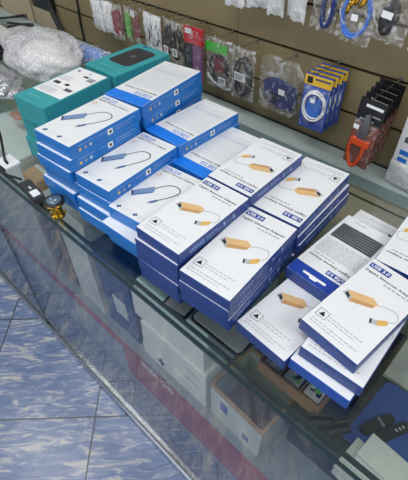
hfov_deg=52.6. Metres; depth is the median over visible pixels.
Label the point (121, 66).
product box
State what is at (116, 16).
pack
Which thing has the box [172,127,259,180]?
box
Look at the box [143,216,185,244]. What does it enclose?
print
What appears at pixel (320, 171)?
print
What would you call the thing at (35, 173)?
carton
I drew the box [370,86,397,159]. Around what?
pliers
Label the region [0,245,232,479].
floor
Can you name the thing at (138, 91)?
print
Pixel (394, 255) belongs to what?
box
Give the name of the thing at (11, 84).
bag
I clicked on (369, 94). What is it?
pliers
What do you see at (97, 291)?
print
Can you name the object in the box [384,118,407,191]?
blister pack
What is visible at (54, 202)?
stand
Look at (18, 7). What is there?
carton
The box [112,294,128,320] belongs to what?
print
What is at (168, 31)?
pack
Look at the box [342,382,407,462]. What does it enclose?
mat
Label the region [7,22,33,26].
antenna
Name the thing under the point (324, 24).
pack
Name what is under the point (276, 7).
pack
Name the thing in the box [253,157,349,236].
box
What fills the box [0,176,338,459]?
shelf
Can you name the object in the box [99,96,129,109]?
print
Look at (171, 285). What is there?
box
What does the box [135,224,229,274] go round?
box
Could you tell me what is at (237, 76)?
pack
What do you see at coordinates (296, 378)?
print
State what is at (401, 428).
stick
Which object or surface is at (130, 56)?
picture
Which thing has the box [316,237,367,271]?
print
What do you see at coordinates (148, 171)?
print
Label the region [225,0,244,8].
pack
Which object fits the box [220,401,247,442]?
print
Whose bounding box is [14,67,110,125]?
product box
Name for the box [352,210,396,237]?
box
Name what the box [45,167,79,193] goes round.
box
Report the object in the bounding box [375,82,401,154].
pliers
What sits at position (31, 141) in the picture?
product box
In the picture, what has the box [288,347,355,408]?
box
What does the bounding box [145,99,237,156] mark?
box
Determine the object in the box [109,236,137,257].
box
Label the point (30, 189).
usb dongle
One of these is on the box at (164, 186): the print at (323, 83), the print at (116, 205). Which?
the print at (116, 205)
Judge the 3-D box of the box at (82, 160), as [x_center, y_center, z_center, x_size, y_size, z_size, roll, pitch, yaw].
[-0.245,-0.221,0.893,0.112,0.028,0.193,29,52,26]
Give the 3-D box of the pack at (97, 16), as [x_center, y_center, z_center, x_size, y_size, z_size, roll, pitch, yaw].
[-0.363,-0.767,1.406,0.021,0.100,0.076,-32,53,-27]
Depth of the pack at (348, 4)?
0.82 m
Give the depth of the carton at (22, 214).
1.52 m
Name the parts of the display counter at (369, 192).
cable coil, pane, cable coil, floor rail, rail, panel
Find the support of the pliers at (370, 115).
hanging from the hook at (401, 78)
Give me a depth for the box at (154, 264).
0.71 m
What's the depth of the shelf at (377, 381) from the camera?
0.89 m
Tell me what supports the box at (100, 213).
on the box at (85, 215)
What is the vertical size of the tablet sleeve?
0.008 m
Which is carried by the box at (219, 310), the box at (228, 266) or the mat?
the box at (228, 266)
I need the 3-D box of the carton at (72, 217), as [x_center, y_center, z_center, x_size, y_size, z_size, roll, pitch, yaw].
[-0.315,-0.098,1.108,0.200,0.054,0.150,34,54,29]
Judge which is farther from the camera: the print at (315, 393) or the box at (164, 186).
the box at (164, 186)
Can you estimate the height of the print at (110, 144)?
0.013 m
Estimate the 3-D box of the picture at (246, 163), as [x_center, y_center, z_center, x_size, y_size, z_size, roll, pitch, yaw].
[0.102,-0.151,0.818,0.090,0.001,0.043,32,54,28]
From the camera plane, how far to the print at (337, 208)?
0.80 m
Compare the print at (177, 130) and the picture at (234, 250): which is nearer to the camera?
the picture at (234, 250)
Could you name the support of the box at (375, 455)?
on the box at (358, 443)
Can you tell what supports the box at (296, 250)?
on the box at (293, 257)
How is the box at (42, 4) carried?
on the carton at (43, 17)
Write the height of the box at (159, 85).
0.029 m
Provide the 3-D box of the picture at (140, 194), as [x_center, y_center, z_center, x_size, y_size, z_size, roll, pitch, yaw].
[-0.095,-0.091,0.820,0.099,0.001,0.050,-10,46,-9]
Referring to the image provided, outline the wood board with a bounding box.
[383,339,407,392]
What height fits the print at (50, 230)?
0.259 m
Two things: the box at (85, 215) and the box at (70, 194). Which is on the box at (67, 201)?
the box at (70, 194)
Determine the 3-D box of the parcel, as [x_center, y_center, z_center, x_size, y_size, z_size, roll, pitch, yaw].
[-0.381,-0.639,1.443,0.282,0.072,0.079,32,54,28]
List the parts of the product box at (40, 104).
label panel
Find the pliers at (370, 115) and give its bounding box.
[343,95,388,169]
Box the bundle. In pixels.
[0,26,83,82]
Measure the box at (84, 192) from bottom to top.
0.028 m
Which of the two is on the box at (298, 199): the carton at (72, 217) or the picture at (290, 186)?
the picture at (290, 186)
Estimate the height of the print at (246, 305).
0.009 m
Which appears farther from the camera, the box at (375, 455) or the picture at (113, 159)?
the picture at (113, 159)
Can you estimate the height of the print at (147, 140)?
0.001 m
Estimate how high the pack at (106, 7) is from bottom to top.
0.106 m
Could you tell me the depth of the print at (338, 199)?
0.78 m
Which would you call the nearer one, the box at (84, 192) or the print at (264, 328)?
the print at (264, 328)
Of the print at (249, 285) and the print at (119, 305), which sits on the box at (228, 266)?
the print at (249, 285)
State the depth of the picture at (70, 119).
0.86 m
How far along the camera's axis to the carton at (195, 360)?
1.05 m
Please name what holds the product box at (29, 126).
on the product box at (31, 141)
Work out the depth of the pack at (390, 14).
0.78 m
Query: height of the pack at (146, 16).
0.109 m
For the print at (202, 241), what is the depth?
0.68 m
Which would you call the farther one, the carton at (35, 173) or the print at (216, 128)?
the carton at (35, 173)
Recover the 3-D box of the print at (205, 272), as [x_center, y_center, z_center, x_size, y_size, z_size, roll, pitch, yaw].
[0.013,0.053,0.652,0.080,0.001,0.032,29,53,27]
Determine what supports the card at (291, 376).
in the tray
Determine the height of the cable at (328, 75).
0.132 m
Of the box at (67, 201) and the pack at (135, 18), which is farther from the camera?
the pack at (135, 18)
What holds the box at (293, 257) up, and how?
on the display counter at (369, 192)
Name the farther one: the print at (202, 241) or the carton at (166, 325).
the carton at (166, 325)
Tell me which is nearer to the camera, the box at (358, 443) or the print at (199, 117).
the box at (358, 443)
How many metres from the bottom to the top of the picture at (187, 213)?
0.001 m
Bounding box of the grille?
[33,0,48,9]
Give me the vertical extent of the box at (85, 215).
0.028 m
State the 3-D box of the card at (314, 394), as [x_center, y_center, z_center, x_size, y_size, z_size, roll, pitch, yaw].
[0.199,0.277,0.740,0.032,0.027,0.034,35,55,30]
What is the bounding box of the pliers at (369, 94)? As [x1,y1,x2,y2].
[366,91,392,164]
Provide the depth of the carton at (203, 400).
1.19 m
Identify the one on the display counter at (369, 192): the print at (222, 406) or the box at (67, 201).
the box at (67, 201)
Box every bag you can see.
[0,25,12,43]
[0,64,24,98]
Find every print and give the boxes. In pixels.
[35,203,68,268]
[79,116,133,150]
[79,129,133,164]
[83,171,110,184]
[92,285,101,305]
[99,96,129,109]
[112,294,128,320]
[116,205,143,220]
[118,153,172,193]
[126,85,156,97]
[133,64,187,92]
[138,134,166,149]
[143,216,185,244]
[149,78,195,110]
[152,88,197,120]
[164,121,191,137]
[164,167,194,184]
[179,103,225,132]
[186,119,233,149]
[188,256,233,289]
[190,214,234,252]
[192,152,219,169]
[195,130,251,162]
[201,180,236,205]
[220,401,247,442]
[221,169,256,192]
[238,257,280,305]
[239,268,278,314]
[240,247,283,295]
[242,210,283,238]
[244,310,289,348]
[258,167,291,196]
[259,144,295,161]
[268,196,305,222]
[292,371,301,384]
[305,73,332,90]
[305,95,320,117]
[305,162,342,181]
[305,199,338,235]
[306,189,338,224]
[306,208,337,242]
[309,250,349,283]
[310,307,361,350]
[310,385,321,398]
[311,70,337,87]
[316,67,342,84]
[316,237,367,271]
[321,64,347,81]
[330,222,382,257]
[359,217,393,236]
[366,262,407,301]
[397,137,407,163]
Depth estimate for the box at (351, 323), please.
0.62 m
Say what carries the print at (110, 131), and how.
on the box at (81, 129)
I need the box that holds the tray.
[257,354,329,413]
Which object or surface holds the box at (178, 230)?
on the box at (141, 245)
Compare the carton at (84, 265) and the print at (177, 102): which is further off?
the carton at (84, 265)
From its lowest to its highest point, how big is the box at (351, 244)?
0.026 m
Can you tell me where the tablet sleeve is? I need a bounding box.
[191,307,252,356]
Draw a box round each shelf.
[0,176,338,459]
[285,332,407,479]
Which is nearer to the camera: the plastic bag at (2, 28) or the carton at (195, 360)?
the carton at (195, 360)
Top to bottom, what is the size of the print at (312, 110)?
0.055 m
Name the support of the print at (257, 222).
on the box at (228, 266)
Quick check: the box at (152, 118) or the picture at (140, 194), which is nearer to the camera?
the picture at (140, 194)
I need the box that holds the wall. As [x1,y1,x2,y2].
[0,0,407,167]
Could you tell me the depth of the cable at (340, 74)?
0.95 m
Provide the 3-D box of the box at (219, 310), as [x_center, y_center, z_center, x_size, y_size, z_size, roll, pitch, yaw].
[0.060,0.041,0.716,0.102,0.025,0.201,29,53,27]
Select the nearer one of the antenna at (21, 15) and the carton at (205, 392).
the carton at (205, 392)
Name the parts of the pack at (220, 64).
white cord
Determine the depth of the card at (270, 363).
0.77 m
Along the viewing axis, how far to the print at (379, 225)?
0.83 m
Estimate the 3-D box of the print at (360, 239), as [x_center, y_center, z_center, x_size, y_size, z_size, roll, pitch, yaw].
[0.292,-0.005,0.776,0.065,0.001,0.085,-34,54,-29]
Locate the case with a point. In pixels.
(184, 309)
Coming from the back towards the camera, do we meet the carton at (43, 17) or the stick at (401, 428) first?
the carton at (43, 17)
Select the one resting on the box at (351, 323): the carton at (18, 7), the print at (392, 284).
the print at (392, 284)
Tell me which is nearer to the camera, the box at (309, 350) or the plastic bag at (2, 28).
the box at (309, 350)
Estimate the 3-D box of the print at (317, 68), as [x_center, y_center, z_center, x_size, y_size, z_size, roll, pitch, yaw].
[0.285,-0.375,0.943,0.068,0.023,0.001,31,53,28]
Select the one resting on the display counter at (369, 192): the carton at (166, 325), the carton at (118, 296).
the carton at (118, 296)
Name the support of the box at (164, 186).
on the box at (115, 229)
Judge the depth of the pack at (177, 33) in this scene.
1.21 m
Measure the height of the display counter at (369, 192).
0.961 m
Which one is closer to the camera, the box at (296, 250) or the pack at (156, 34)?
the box at (296, 250)
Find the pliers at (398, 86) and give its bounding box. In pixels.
[379,77,405,149]
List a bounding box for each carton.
[0,0,36,21]
[0,168,53,259]
[22,163,48,190]
[30,199,79,286]
[32,5,58,31]
[42,188,103,241]
[57,220,108,313]
[91,234,143,343]
[131,285,270,362]
[132,299,226,372]
[136,275,277,349]
[140,319,236,388]
[142,331,254,396]
[143,340,258,406]
[210,347,296,456]
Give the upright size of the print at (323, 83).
0.023 m
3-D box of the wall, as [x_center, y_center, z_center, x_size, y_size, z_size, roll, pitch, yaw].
[-0.079,-0.480,1.449,4.800,1.675,0.033,34,54,29]
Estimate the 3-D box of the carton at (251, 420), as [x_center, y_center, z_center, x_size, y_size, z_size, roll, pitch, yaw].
[0.131,0.424,1.087,0.154,0.158,0.174,-34,54,-29]
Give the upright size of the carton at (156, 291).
0.064 m
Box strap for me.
[46,0,66,35]
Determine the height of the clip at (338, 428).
0.020 m
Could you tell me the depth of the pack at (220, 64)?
1.14 m
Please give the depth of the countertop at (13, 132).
1.19 m
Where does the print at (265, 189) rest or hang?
on the box at (252, 173)
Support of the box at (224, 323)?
on the box at (288, 262)
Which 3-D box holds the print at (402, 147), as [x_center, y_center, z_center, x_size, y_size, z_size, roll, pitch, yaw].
[0.468,-0.177,0.885,0.001,0.120,0.102,-31,52,-26]
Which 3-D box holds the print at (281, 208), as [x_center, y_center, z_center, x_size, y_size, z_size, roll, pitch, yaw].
[0.145,-0.059,0.761,0.090,0.001,0.032,30,53,27]
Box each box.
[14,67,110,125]
[22,118,39,139]
[25,135,38,157]
[32,0,56,12]
[34,95,140,158]
[36,122,140,172]
[37,134,138,183]
[43,173,79,204]
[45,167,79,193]
[49,187,79,210]
[75,132,177,202]
[77,158,176,211]
[77,195,109,220]
[79,207,104,232]
[85,43,169,88]
[101,216,136,253]
[104,61,200,117]
[108,165,200,230]
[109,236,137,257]
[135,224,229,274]
[136,177,248,264]
[136,248,179,284]
[138,258,180,294]
[139,82,201,128]
[140,93,201,133]
[141,268,182,303]
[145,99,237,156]
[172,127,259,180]
[179,207,296,310]
[179,241,293,320]
[180,249,292,329]
[208,138,302,206]
[225,259,290,330]
[236,278,320,369]
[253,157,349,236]
[285,215,389,300]
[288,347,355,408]
[290,211,338,262]
[292,193,348,254]
[293,184,349,246]
[298,319,407,395]
[299,258,407,373]
[331,438,369,479]
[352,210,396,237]
[355,433,407,479]
[375,216,407,279]
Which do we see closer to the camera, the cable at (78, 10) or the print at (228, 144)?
the print at (228, 144)
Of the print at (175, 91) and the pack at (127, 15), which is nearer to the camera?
the print at (175, 91)
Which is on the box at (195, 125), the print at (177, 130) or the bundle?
the print at (177, 130)
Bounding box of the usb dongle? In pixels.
[19,179,44,205]
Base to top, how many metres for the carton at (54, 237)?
0.370 m
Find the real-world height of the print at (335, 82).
0.023 m
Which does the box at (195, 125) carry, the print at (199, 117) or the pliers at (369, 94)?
the print at (199, 117)
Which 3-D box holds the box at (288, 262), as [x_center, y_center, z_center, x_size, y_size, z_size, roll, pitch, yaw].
[0.067,0.067,0.761,0.102,0.025,0.201,30,53,27]
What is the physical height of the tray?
0.034 m
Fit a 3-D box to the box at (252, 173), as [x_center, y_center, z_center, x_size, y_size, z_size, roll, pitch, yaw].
[0.104,-0.140,0.825,0.104,0.026,0.179,32,54,28]
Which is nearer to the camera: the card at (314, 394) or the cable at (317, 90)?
the card at (314, 394)
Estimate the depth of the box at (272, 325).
0.68 m
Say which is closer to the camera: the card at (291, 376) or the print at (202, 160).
the card at (291, 376)
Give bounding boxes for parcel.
[71,43,108,63]
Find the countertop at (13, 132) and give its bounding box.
[0,107,39,182]
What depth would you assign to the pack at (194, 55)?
1.18 m
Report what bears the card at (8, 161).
on the display counter at (369, 192)
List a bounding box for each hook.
[317,59,341,73]
[371,77,403,99]
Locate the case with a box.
[163,296,195,319]
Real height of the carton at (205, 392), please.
0.064 m
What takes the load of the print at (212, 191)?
on the box at (178, 230)
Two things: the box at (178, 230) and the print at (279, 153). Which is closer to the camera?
the box at (178, 230)
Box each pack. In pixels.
[90,0,105,31]
[100,0,116,34]
[111,3,124,37]
[124,9,132,37]
[130,10,139,39]
[143,11,152,47]
[150,13,161,50]
[163,19,172,57]
[172,22,183,63]
[183,24,203,82]
[206,38,232,90]
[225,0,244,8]
[231,49,255,96]
[245,0,267,8]
[263,77,297,111]
[267,0,284,17]
[287,0,291,15]
[290,0,308,24]
[314,0,337,28]
[334,0,373,41]
[364,0,406,40]
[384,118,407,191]
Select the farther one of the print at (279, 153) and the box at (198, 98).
the box at (198, 98)
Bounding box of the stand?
[43,194,65,219]
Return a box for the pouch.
[10,111,21,119]
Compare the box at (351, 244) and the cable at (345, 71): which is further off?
the cable at (345, 71)
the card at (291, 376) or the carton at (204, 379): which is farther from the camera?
the carton at (204, 379)
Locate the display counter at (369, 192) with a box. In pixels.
[0,6,407,479]
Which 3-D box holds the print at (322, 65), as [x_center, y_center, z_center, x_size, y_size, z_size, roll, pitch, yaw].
[0.298,-0.385,0.950,0.068,0.023,0.001,31,53,28]
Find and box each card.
[0,131,20,171]
[265,358,281,373]
[283,368,306,389]
[302,383,326,405]
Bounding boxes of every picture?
[61,112,111,126]
[101,151,150,168]
[110,48,154,65]
[131,185,180,203]
[176,202,219,224]
[220,237,268,263]
[234,155,274,172]
[277,292,312,322]
[278,177,322,196]
[343,289,398,325]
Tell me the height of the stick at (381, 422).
0.011 m
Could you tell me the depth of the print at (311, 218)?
0.76 m
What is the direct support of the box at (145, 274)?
on the display counter at (369, 192)
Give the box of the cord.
[1,170,21,179]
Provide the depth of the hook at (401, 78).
0.85 m
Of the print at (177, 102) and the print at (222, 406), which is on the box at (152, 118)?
the print at (177, 102)
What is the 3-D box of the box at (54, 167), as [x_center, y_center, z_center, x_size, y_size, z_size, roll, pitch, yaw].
[-0.251,-0.202,0.913,0.112,0.028,0.193,30,53,27]
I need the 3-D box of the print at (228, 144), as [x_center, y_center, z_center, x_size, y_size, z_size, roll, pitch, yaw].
[0.054,-0.216,0.942,0.090,0.001,0.123,32,54,28]
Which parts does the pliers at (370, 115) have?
handle, handle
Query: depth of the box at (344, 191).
0.80 m
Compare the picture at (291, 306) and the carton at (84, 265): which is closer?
the picture at (291, 306)
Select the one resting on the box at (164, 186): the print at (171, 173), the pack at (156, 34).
the print at (171, 173)
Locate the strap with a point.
(58, 24)
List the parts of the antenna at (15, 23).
rod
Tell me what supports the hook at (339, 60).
attached to the wall
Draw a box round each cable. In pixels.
[75,0,84,40]
[298,72,333,132]
[311,68,338,129]
[316,65,343,126]
[321,62,348,123]
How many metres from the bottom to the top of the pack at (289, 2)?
0.119 m
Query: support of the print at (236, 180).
on the box at (252, 173)
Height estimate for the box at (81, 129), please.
0.029 m
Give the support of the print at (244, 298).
on the box at (219, 310)
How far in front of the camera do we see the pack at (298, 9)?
0.89 m
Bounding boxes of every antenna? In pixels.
[0,14,26,18]
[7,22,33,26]
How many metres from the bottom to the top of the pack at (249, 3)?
0.113 m
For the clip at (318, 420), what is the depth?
0.71 m
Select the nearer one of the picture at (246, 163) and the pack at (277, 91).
the picture at (246, 163)
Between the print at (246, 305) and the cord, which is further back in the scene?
the cord
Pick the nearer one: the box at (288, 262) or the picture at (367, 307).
the picture at (367, 307)
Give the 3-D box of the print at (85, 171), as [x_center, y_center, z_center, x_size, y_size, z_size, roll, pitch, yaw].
[-0.212,-0.121,0.813,0.076,0.001,0.010,29,52,26]
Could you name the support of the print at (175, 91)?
on the box at (159, 85)
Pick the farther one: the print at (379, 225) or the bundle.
the bundle
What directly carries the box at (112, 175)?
on the box at (84, 192)
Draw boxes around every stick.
[360,413,394,435]
[375,421,407,442]
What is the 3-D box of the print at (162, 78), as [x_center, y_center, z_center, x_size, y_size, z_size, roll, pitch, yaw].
[-0.100,-0.397,1.006,0.100,0.001,0.136,26,51,25]
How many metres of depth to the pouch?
1.20 m
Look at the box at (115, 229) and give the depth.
0.79 m
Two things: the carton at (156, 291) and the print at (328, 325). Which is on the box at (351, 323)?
the print at (328, 325)
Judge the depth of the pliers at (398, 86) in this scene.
0.88 m
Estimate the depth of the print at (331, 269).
0.72 m

